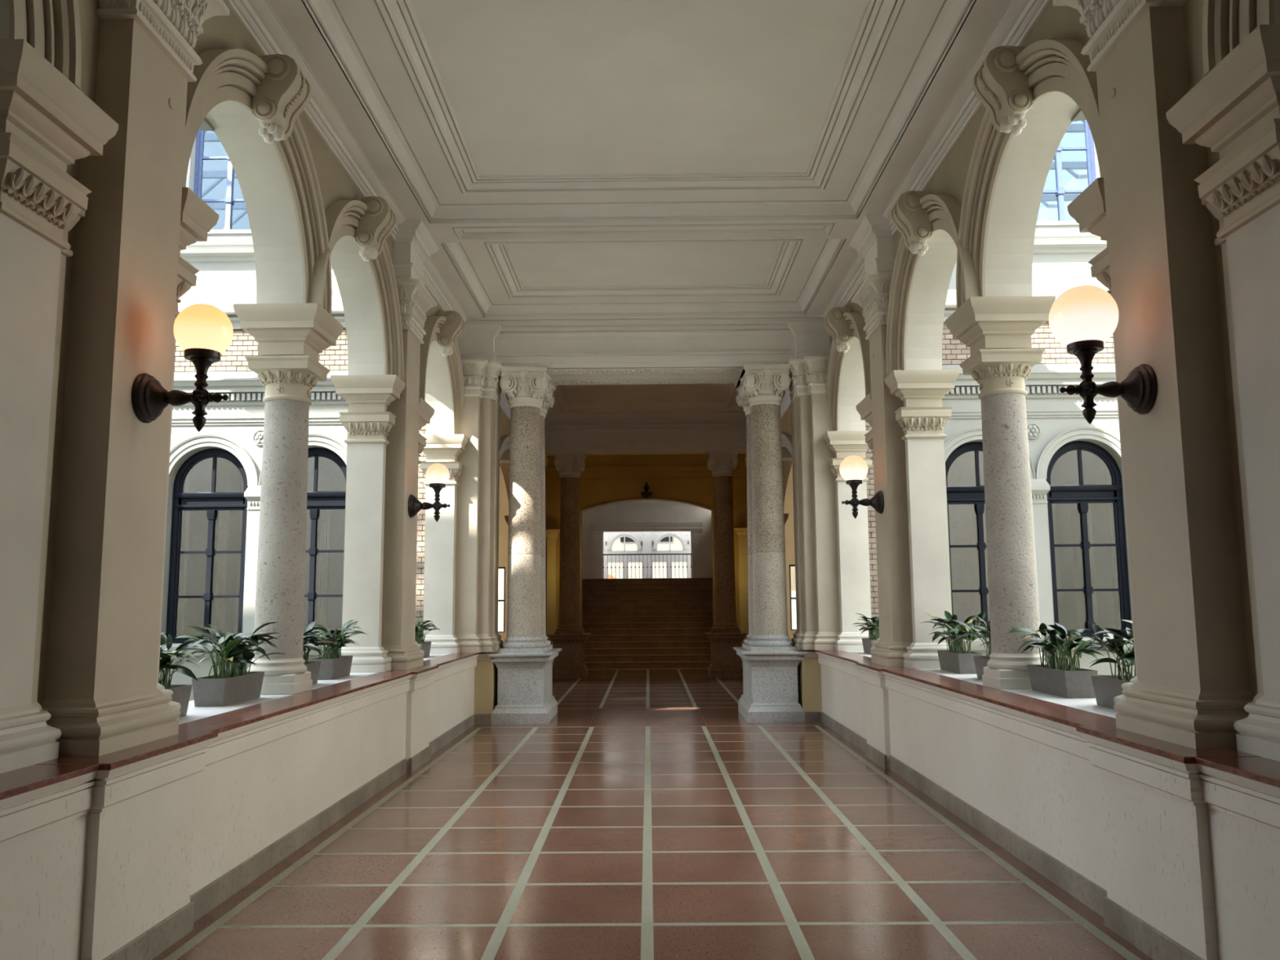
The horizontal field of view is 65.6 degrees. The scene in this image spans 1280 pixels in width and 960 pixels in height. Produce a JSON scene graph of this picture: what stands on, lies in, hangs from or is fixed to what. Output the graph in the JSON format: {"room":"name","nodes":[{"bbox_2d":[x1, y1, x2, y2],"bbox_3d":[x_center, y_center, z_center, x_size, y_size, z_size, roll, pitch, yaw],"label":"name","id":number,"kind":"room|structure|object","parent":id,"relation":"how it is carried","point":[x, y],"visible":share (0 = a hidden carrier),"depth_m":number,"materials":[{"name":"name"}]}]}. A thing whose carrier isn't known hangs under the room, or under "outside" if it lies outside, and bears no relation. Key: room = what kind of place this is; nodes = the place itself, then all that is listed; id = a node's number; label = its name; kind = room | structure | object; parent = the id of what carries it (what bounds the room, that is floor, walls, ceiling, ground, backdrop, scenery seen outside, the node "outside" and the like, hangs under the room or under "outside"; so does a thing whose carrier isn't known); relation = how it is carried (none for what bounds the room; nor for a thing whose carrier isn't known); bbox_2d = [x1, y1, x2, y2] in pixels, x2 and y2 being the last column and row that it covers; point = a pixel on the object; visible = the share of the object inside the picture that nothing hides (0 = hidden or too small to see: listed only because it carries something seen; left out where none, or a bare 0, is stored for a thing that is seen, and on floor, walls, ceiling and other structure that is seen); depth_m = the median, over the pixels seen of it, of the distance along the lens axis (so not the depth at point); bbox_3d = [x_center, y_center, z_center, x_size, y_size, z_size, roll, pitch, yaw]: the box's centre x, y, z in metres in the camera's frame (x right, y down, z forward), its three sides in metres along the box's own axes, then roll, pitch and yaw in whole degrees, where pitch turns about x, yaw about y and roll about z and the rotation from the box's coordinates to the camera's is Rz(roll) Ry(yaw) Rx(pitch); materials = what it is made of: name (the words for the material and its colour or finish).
{"room":"arcaded corridor","nodes":[
{"label":"arcaded corridor","id":0,"kind":"room"},
{"bbox_2d":[224,459,244,635],"bbox_3d":[-6.214,1.171,20.160,0.300,6.000,9.800,0,-7,0],"label":"wall","id":1,"kind":"structure","parent":0,"point":[234,481],"depth_m":15.63,"materials":[{"name":"paint"}]},
{"bbox_2d":[177,457,346,636],"bbox_3d":[-5.792,1.233,16.194,4.400,3.900,2.250,0,-7,0],"label":"window glass","id":2,"kind":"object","parent":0,"point":[331,477],"depth_m":17.25,"materials":[{"name":"grey glass"}]},
{"bbox_2d":[0,0,548,959],"bbox_3d":[-2.578,0.380,13.148,1.155,5.800,23.857,-1,-7,1],"label":"wall","id":3,"kind":"structure","parent":0,"point":[117,807],"depth_m":5.06,"materials":[{"name":"paint"}]},
{"bbox_2d":[131,303,233,431],"bbox_3d":[-2.299,-0.571,5.047,0.426,0.661,0.280,0,-7,0],"label":"wall lamp","id":4,"kind":"object","parent":3,"relation":"attached to","point":[203,331],"visible":1,"depth_m":4.99,"materials":[{"name":"black metal"}]},
{"bbox_2d":[158,631,206,716],"bbox_3d":[-2.836,1.136,5.754,0.536,0.529,1.083,0,-7,0],"label":"planter","id":5,"kind":"object","parent":3,"relation":"on","point":[181,693],"visible":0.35,"depth_m":5.98,"materials":[{"name":"plant"}]},
{"bbox_2d":[175,622,286,706],"bbox_3d":[-2.909,1.273,6.934,0.664,0.547,0.935,0,-7,0],"label":"planter","id":6,"kind":"object","parent":3,"relation":"on","point":[228,687],"visible":1,"depth_m":6.82,"materials":[{"name":"plant"}]},
{"bbox_2d":[233,302,343,694],"bbox_3d":[-2.811,0.133,7.836,0.656,3.025,0.656,0,-7,0],"label":"column","id":7,"kind":"structure","parent":3,"relation":"on","point":[291,338],"depth_m":7.71,"materials":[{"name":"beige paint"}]},
{"bbox_2d":[102,713,491,959],"bbox_3d":[-2.217,2.514,7.342,0.265,0.140,12.749,0,-7,0],"label":"baseboard","id":8,"kind":"structure","parent":3,"relation":"attached to","point":[148,945],"depth_m":6.13,"materials":[{"name":"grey stone"}]},
{"bbox_2d":[302,621,341,684],"bbox_3d":[-2.823,1.433,8.163,0.594,0.528,0.871,0,-7,0],"label":"planter","id":9,"kind":"object","parent":3,"relation":"on","point":[313,667],"visible":0.31,"depth_m":8.35,"materials":[{"name":"plant"}]},
{"bbox_2d":[303,619,367,679],"bbox_3d":[-2.869,1.559,9.147,0.520,0.520,0.860,-2,-7,14],"label":"planter","id":10,"kind":"object","parent":3,"relation":"on","point":[335,665],"visible":0.73,"depth_m":9.09,"materials":[{"name":"plant"}]},
{"bbox_2d":[414,620,439,657],"bbox_3d":[-2.797,1.988,12.581,0.505,0.508,0.815,0,-7,0],"label":"planter","id":11,"kind":"object","parent":3,"relation":"on","point":[425,646],"visible":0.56,"depth_m":12.57,"materials":[{"name":"plant"}]},
{"bbox_2d":[408,463,450,521],"bbox_3d":[-2.252,0.137,10.682,0.426,0.634,0.256,0,-7,0],"label":"wall lamp","id":12,"kind":"object","parent":3,"relation":"attached to","point":[437,475],"visible":1,"depth_m":10.62,"materials":[{"name":"black metal"}]},
{"bbox_2d":[159,137,426,701],"bbox_3d":[-6.053,-1.673,15.078,6.144,11.600,0.620,0,-7,0],"label":"wall","id":13,"kind":"structure","parent":0,"point":[225,263],"depth_m":14.85,"materials":[{"name":"paint"}]},
{"bbox_2d":[177,511,191,635],"bbox_3d":[-6.880,1.390,14.945,0.120,1.900,0.062,0,-7,0],"label":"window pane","id":14,"kind":"object","parent":13,"relation":"hanging from","point":[187,514],"visible":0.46,"depth_m":14.94,"materials":[{"name":"grey glass"}]},
{"bbox_2d":[165,448,248,643],"bbox_3d":[-6.414,0.963,14.821,1.200,2.910,0.150,0,-7,0],"label":"window","id":15,"kind":"structure","parent":13,"relation":"in","point":[213,501],"depth_m":14.85,"materials":[{"name":"black metal"}]},
{"bbox_2d":[168,434,258,485],"bbox_3d":[-6.425,-0.291,14.764,1.530,0.765,0.070,0,-7,0],"label":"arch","id":16,"kind":"object","parent":13,"relation":"attached to","point":[190,444],"depth_m":14.78,"materials":[{"name":"white paint"}]},
{"bbox_2d":[193,129,250,229],"bbox_3d":[-6.419,-5.072,15.602,1.200,2.720,0.117,0,-7,0],"label":"window","id":17,"kind":"structure","parent":13,"relation":"in","point":[216,184],"depth_m":15.54,"materials":[{"name":"clear glass"}]},
{"bbox_2d":[213,510,230,633],"bbox_3d":[-6.300,1.385,14.941,0.150,1.900,0.062,0,-7,0],"label":"curtain","id":18,"kind":"object","parent":13,"relation":"hanging from","point":[224,515],"visible":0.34,"depth_m":14.94,"materials":[{"name":"grey fabric"}]},
{"bbox_2d":[257,433,346,485],"bbox_3d":[-4.885,-0.304,14.753,1.530,0.765,0.070,0,-7,0],"label":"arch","id":19,"kind":"object","parent":13,"relation":"attached to","point":[331,443],"depth_m":14.77,"materials":[{"name":"white paint"}]},
{"bbox_2d":[316,509,331,635],"bbox_3d":[-4.760,1.372,14.930,0.150,1.900,0.062,0,-7,0],"label":"curtain","id":20,"kind":"object","parent":13,"relation":"hanging from","point":[325,514],"visible":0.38,"depth_m":14.93,"materials":[{"name":"grey fabric"}]},
{"bbox_2d":[304,447,346,641],"bbox_3d":[-4.874,0.950,14.810,1.200,2.910,0.150,0,-7,0],"label":"window","id":21,"kind":"structure","parent":13,"relation":"in","point":[317,500],"depth_m":14.85,"materials":[{"name":"black metal"}]},
{"bbox_2d":[177,0,1108,455],"bbox_3d":[0.042,-2.611,11.405,18.000,1.227,30.000,0,-7,0],"label":"ceiling","id":22,"kind":"structure","parent":0,"point":[606,192],"depth_m":9.69,"materials":[{"name":"white paint"}]},
{"bbox_2d":[497,500,795,592],"bbox_3d":[0.216,2.223,29.902,10.000,6.200,9.100,0,-7,0],"label":"wall","id":23,"kind":"structure","parent":0,"point":[633,516],"depth_m":33.02,"materials":[{"name":"paint"}]},
{"bbox_2d":[603,531,691,578],"bbox_3d":[0.249,2.409,34.277,4.400,2.300,0.210,0,-7,0],"label":"window","id":24,"kind":"structure","parent":23,"relation":"in","point":[646,542],"depth_m":34.24,"materials":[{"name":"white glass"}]},
{"bbox_2d":[602,553,692,578],"bbox_3d":[0.241,2.868,32.643,2.932,0.880,0.060,0,-7,0],"label":"landing railing","id":25,"kind":"object","parent":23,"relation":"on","point":[631,554],"visible":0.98,"depth_m":32.66,"materials":[{"name":"black metal"}]},
{"bbox_2d":[497,453,796,667],"bbox_3d":[0.176,1.722,25.017,18.000,6.000,0.720,0,-7,0],"label":"wall","id":26,"kind":"structure","parent":0,"point":[685,478],"depth_m":25.14,"materials":[{"name":"paint"}]},
{"bbox_2d":[497,566,505,632],"bbox_3d":[-3.794,3.018,24.950,0.900,1.770,0.100,0,-7,0],"label":"window","id":27,"kind":"structure","parent":26,"relation":"in","point":[504,600],"depth_m":24.90,"materials":[{"name":"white glass"}]},
{"bbox_2d":[640,481,652,498],"bbox_3d":[0.164,0.259,25.005,0.300,0.440,0.300,0,-7,0],"label":"lamp","id":28,"kind":"object","parent":26,"relation":"attached to","point":[646,495],"visible":1,"depth_m":24.93,"materials":[{"name":"black metal"}]},
{"bbox_2d":[789,564,796,630],"bbox_3d":[4.166,2.951,24.893,0.900,1.770,0.100,0,-7,0],"label":"window","id":29,"kind":"structure","parent":26,"relation":"in","point":[789,565],"depth_m":24.87,"materials":[{"name":"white glass"}]},
{"bbox_2d":[151,667,1153,959],"bbox_3d":[0.142,3.987,17.644,19.000,0.300,44.000,0,-7,0],"label":"floor","id":30,"kind":"structure","parent":0,"point":[648,819],"depth_m":6.37,"materials":[{"name":"red tile"}]},
{"bbox_2d":[486,648,561,724],"bbox_3d":[-1.655,2.972,14.434,0.900,0.957,1.610,0,-7,0],"label":"pedestal","id":31,"kind":"object","parent":30,"relation":"on","point":[525,680],"visible":0.93,"depth_m":13.76,"materials":[{"name":"grey stone"}]},
{"bbox_2d":[498,365,551,653],"bbox_3d":[-1.676,0.423,14.431,0.693,4.101,0.693,0,-7,0],"label":"column","id":32,"kind":"structure","parent":31,"relation":"on","point":[526,388],"depth_m":14.25,"materials":[{"name":"grey stone"}]},
{"bbox_2d":[508,380,555,650],"bbox_3d":[-1.670,0.508,15.116,0.693,4.101,0.693,0,-7,0],"label":"column","id":33,"kind":"structure","parent":31,"relation":"on","point":[548,403],"depth_m":15.02,"materials":[{"name":"grey stone"}]},
{"bbox_2d":[547,633,591,678],"bbox_3d":[-1.575,3.937,22.274,0.900,0.957,0.970,0,-7,0],"label":"pedestal","id":34,"kind":"object","parent":30,"relation":"on","point":[569,663],"visible":0.91,"depth_m":21.91,"materials":[{"name":"brown stone"}]},
{"bbox_2d":[553,451,586,634],"bbox_3d":[-1.594,1.427,22.579,0.693,4.101,0.693,0,-7,0],"label":"column","id":35,"kind":"structure","parent":34,"relation":"on","point":[570,465],"depth_m":22.40,"materials":[{"name":"brown stone"}]},
{"bbox_2d":[582,577,713,669],"bbox_3d":[0.211,3.848,27.370,4.732,2.355,4.764,0,-7,0],"label":"staircase","id":36,"kind":"structure","parent":30,"relation":"on","point":[651,623],"depth_m":27.19,"materials":[{"name":"brown wood"}]},
{"bbox_2d":[704,631,747,677],"bbox_3d":[1.925,3.908,22.249,0.900,0.957,0.970,0,-7,0],"label":"pedestal","id":37,"kind":"object","parent":30,"relation":"on","point":[725,662],"visible":0.91,"depth_m":21.89,"materials":[{"name":"brown stone"}]},
{"bbox_2d":[706,449,741,633],"bbox_3d":[1.906,1.397,22.553,0.693,4.101,0.693,0,-7,0],"label":"column","id":38,"kind":"structure","parent":37,"relation":"on","point":[722,464],"depth_m":22.37,"materials":[{"name":"brown stone"}]},
{"bbox_2d":[733,647,808,722],"bbox_3d":[1.875,2.942,14.409,0.900,0.957,1.610,0,-7,0],"label":"pedestal","id":39,"kind":"object","parent":30,"relation":"on","point":[770,678],"visible":0.95,"depth_m":13.74,"materials":[{"name":"grey stone"}]},
{"bbox_2d":[734,378,782,648],"bbox_3d":[1.859,0.478,15.090,0.693,4.101,0.693,0,-7,0],"label":"column","id":40,"kind":"structure","parent":39,"relation":"on","point":[742,402],"depth_m":15.00,"materials":[{"name":"grey stone"}]},
{"bbox_2d":[738,363,796,651],"bbox_3d":[1.854,0.394,14.405,0.693,4.101,0.693,0,-7,0],"label":"column","id":41,"kind":"structure","parent":39,"relation":"on","point":[764,386],"depth_m":14.22,"materials":[{"name":"grey stone"}]},
{"bbox_2d":[865,142,1134,675],"bbox_3d":[6.203,-1.776,14.989,6.144,11.600,0.620,0,-7,0],"label":"wall","id":42,"kind":"structure","parent":0,"point":[1061,255],"depth_m":14.76,"materials":[{"name":"paint"}]},
{"bbox_2d":[945,441,988,637],"bbox_3d":[5.065,0.867,14.739,1.200,2.910,0.150,0,-7,0],"label":"window","id":43,"kind":"structure","parent":42,"relation":"in","point":[956,495],"depth_m":14.77,"materials":[{"name":"black metal"}]},
{"bbox_2d":[982,504,990,621],"bbox_3d":[5.220,1.288,14.858,0.150,1.900,0.062,0,-7,0],"label":"curtain","id":44,"kind":"object","parent":42,"relation":"hanging from","point":[984,513],"visible":0.07,"depth_m":14.86,"materials":[{"name":"grey fabric"}]},
{"bbox_2d":[944,427,1035,479],"bbox_3d":[5.054,-0.387,14.682,1.530,0.765,0.070,0,-7,0],"label":"hood","id":45,"kind":"object","parent":42,"relation":"attached to","point":[956,437],"depth_m":14.71,"materials":[{"name":"paint"}]},
{"bbox_2d":[1036,120,1096,221],"bbox_3d":[6.520,-5.181,15.508,1.200,2.720,0.117,0,-7,0],"label":"window","id":46,"kind":"structure","parent":42,"relation":"in","point":[1072,170],"depth_m":15.45,"materials":[{"name":"clear glass"}]},
{"bbox_2d":[1035,426,1121,479],"bbox_3d":[6.594,-0.400,14.671,1.530,0.765,0.070,0,-7,0],"label":"hood","id":47,"kind":"object","parent":42,"relation":"attached to","point":[1048,440],"depth_m":14.70,"materials":[{"name":"paint"}]},
{"bbox_2d":[1045,440,1131,636],"bbox_3d":[6.605,0.854,14.728,1.200,2.910,0.150,0,-7,0],"label":"window","id":48,"kind":"structure","parent":42,"relation":"in","point":[1082,495],"depth_m":14.75,"materials":[{"name":"black metal"}]},
{"bbox_2d":[1086,503,1097,625],"bbox_3d":[6.720,1.276,14.847,0.150,1.900,0.062,0,-7,0],"label":"curtain","id":49,"kind":"object","parent":42,"relation":"hanging from","point":[1088,513],"visible":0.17,"depth_m":14.84,"materials":[{"name":"grey fabric"}]},
{"bbox_2d":[1108,502,1119,629],"bbox_3d":[7.120,1.272,14.844,0.100,1.900,0.062,0,-7,0],"label":"curtain","id":50,"kind":"object","parent":42,"relation":"hanging from","point":[1110,508],"visible":0.52,"depth_m":14.84,"materials":[{"name":"grey fabric"}]},
{"bbox_2d":[744,0,1279,959],"bbox_3d":[2.737,0.336,13.110,1.155,5.800,23.857,0,-7,0],"label":"wall","id":51,"kind":"structure","parent":0,"point":[1166,799],"depth_m":5.12,"materials":[{"name":"beige paint"}]},
{"bbox_2d":[839,455,884,518],"bbox_3d":[2.366,0.074,10.652,0.435,0.683,0.300,0,-7,0],"label":"wall lamp","id":52,"kind":"object","parent":51,"relation":"attached to","point":[853,469],"visible":1,"depth_m":10.59,"materials":[{"name":"black metal"}]},
{"bbox_2d":[852,613,879,653],"bbox_3d":[2.987,1.929,12.640,0.571,0.552,0.807,0,-7,0],"label":"planter","id":53,"kind":"object","parent":51,"relation":"on","point":[868,643],"visible":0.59,"depth_m":12.61,"materials":[{"name":"plant"}]},
{"bbox_2d":[919,610,985,674],"bbox_3d":[2.993,1.515,9.333,0.620,0.565,0.936,0,-7,0],"label":"planter","id":54,"kind":"object","parent":51,"relation":"on","point":[957,660],"visible":0.87,"depth_m":9.21,"materials":[{"name":"plant"}]},
{"bbox_2d":[951,615,991,679],"bbox_3d":[2.981,1.389,8.304,0.626,0.563,0.885,0,-7,0],"label":"planter","id":55,"kind":"object","parent":51,"relation":"on","point":[980,662],"visible":0.2,"depth_m":8.41,"materials":[{"name":"plant"}]},
{"bbox_2d":[945,295,1055,689],"bbox_3d":[2.889,0.085,7.795,0.656,3.025,0.656,0,-7,0],"label":"column","id":56,"kind":"structure","parent":51,"relation":"on","point":[997,331],"depth_m":7.67,"materials":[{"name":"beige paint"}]},
{"bbox_2d":[804,711,1204,959],"bbox_3d":[2.328,2.475,7.309,0.265,0.140,12.749,0,-7,0],"label":"baseboard","id":57,"kind":"structure","parent":51,"relation":"attached to","point":[1149,940],"depth_m":6.01,"materials":[{"name":"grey stone"}]},
{"bbox_2d":[1006,622,1114,698],"bbox_3d":[2.967,1.267,7.051,0.603,0.501,0.863,0,-7,0],"label":"planter","id":58,"kind":"object","parent":51,"relation":"on","point":[1057,677],"visible":0.98,"depth_m":6.96,"materials":[{"name":"plant"}]},
{"bbox_2d":[1048,284,1157,423],"bbox_3d":[2.313,-0.634,5.016,0.448,0.711,0.326,0,-7,0],"label":"wall lamp","id":59,"kind":"object","parent":51,"relation":"attached to","point":[1082,317],"visible":1,"depth_m":4.95,"materials":[{"name":"black metal"}]},
{"bbox_2d":[1083,619,1136,708],"bbox_3d":[2.987,1.109,5.959,0.605,0.546,1.039,0,-7,0],"label":"planter","id":60,"kind":"object","parent":51,"relation":"on","point":[1106,687],"visible":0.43,"depth_m":6.09,"materials":[{"name":"concrete"}]},
{"bbox_2d":[946,450,1116,629],"bbox_3d":[6.008,1.134,16.109,4.400,3.900,2.250,0,-7,0],"label":"window glass","id":61,"kind":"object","parent":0,"point":[963,526],"depth_m":17.14,"materials":[{"name":"grey glass"}]},
{"bbox_2d":[1050,453,1077,630],"bbox_3d":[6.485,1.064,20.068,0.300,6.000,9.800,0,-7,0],"label":"window glass","id":62,"kind":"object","parent":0,"point":[1061,513],"depth_m":15.46,"materials":[{"name":"glass"}]},
{"label":"outside","id":63,"kind":"structure","parent":0,"visible":0},
{"bbox_2d":[497,536,796,631],"bbox_3d":[0.383,1.287,54.208,18.000,14.000,4.080,0,-7,0],"label":"building","id":64,"kind":"structure","parent":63,"point":[664,544],"depth_m":51.82,"materials":[{"name":"paint"}]},
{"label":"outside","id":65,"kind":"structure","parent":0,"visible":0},
{"bbox_2d":[608,573,616,578],"bbox_3d":[-2.854,4.547,45.309,5.600,3.400,3.000,0,-7,0],"label":"roof","id":66,"kind":"structure","parent":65,"point":[610,576],"depth_m":43.82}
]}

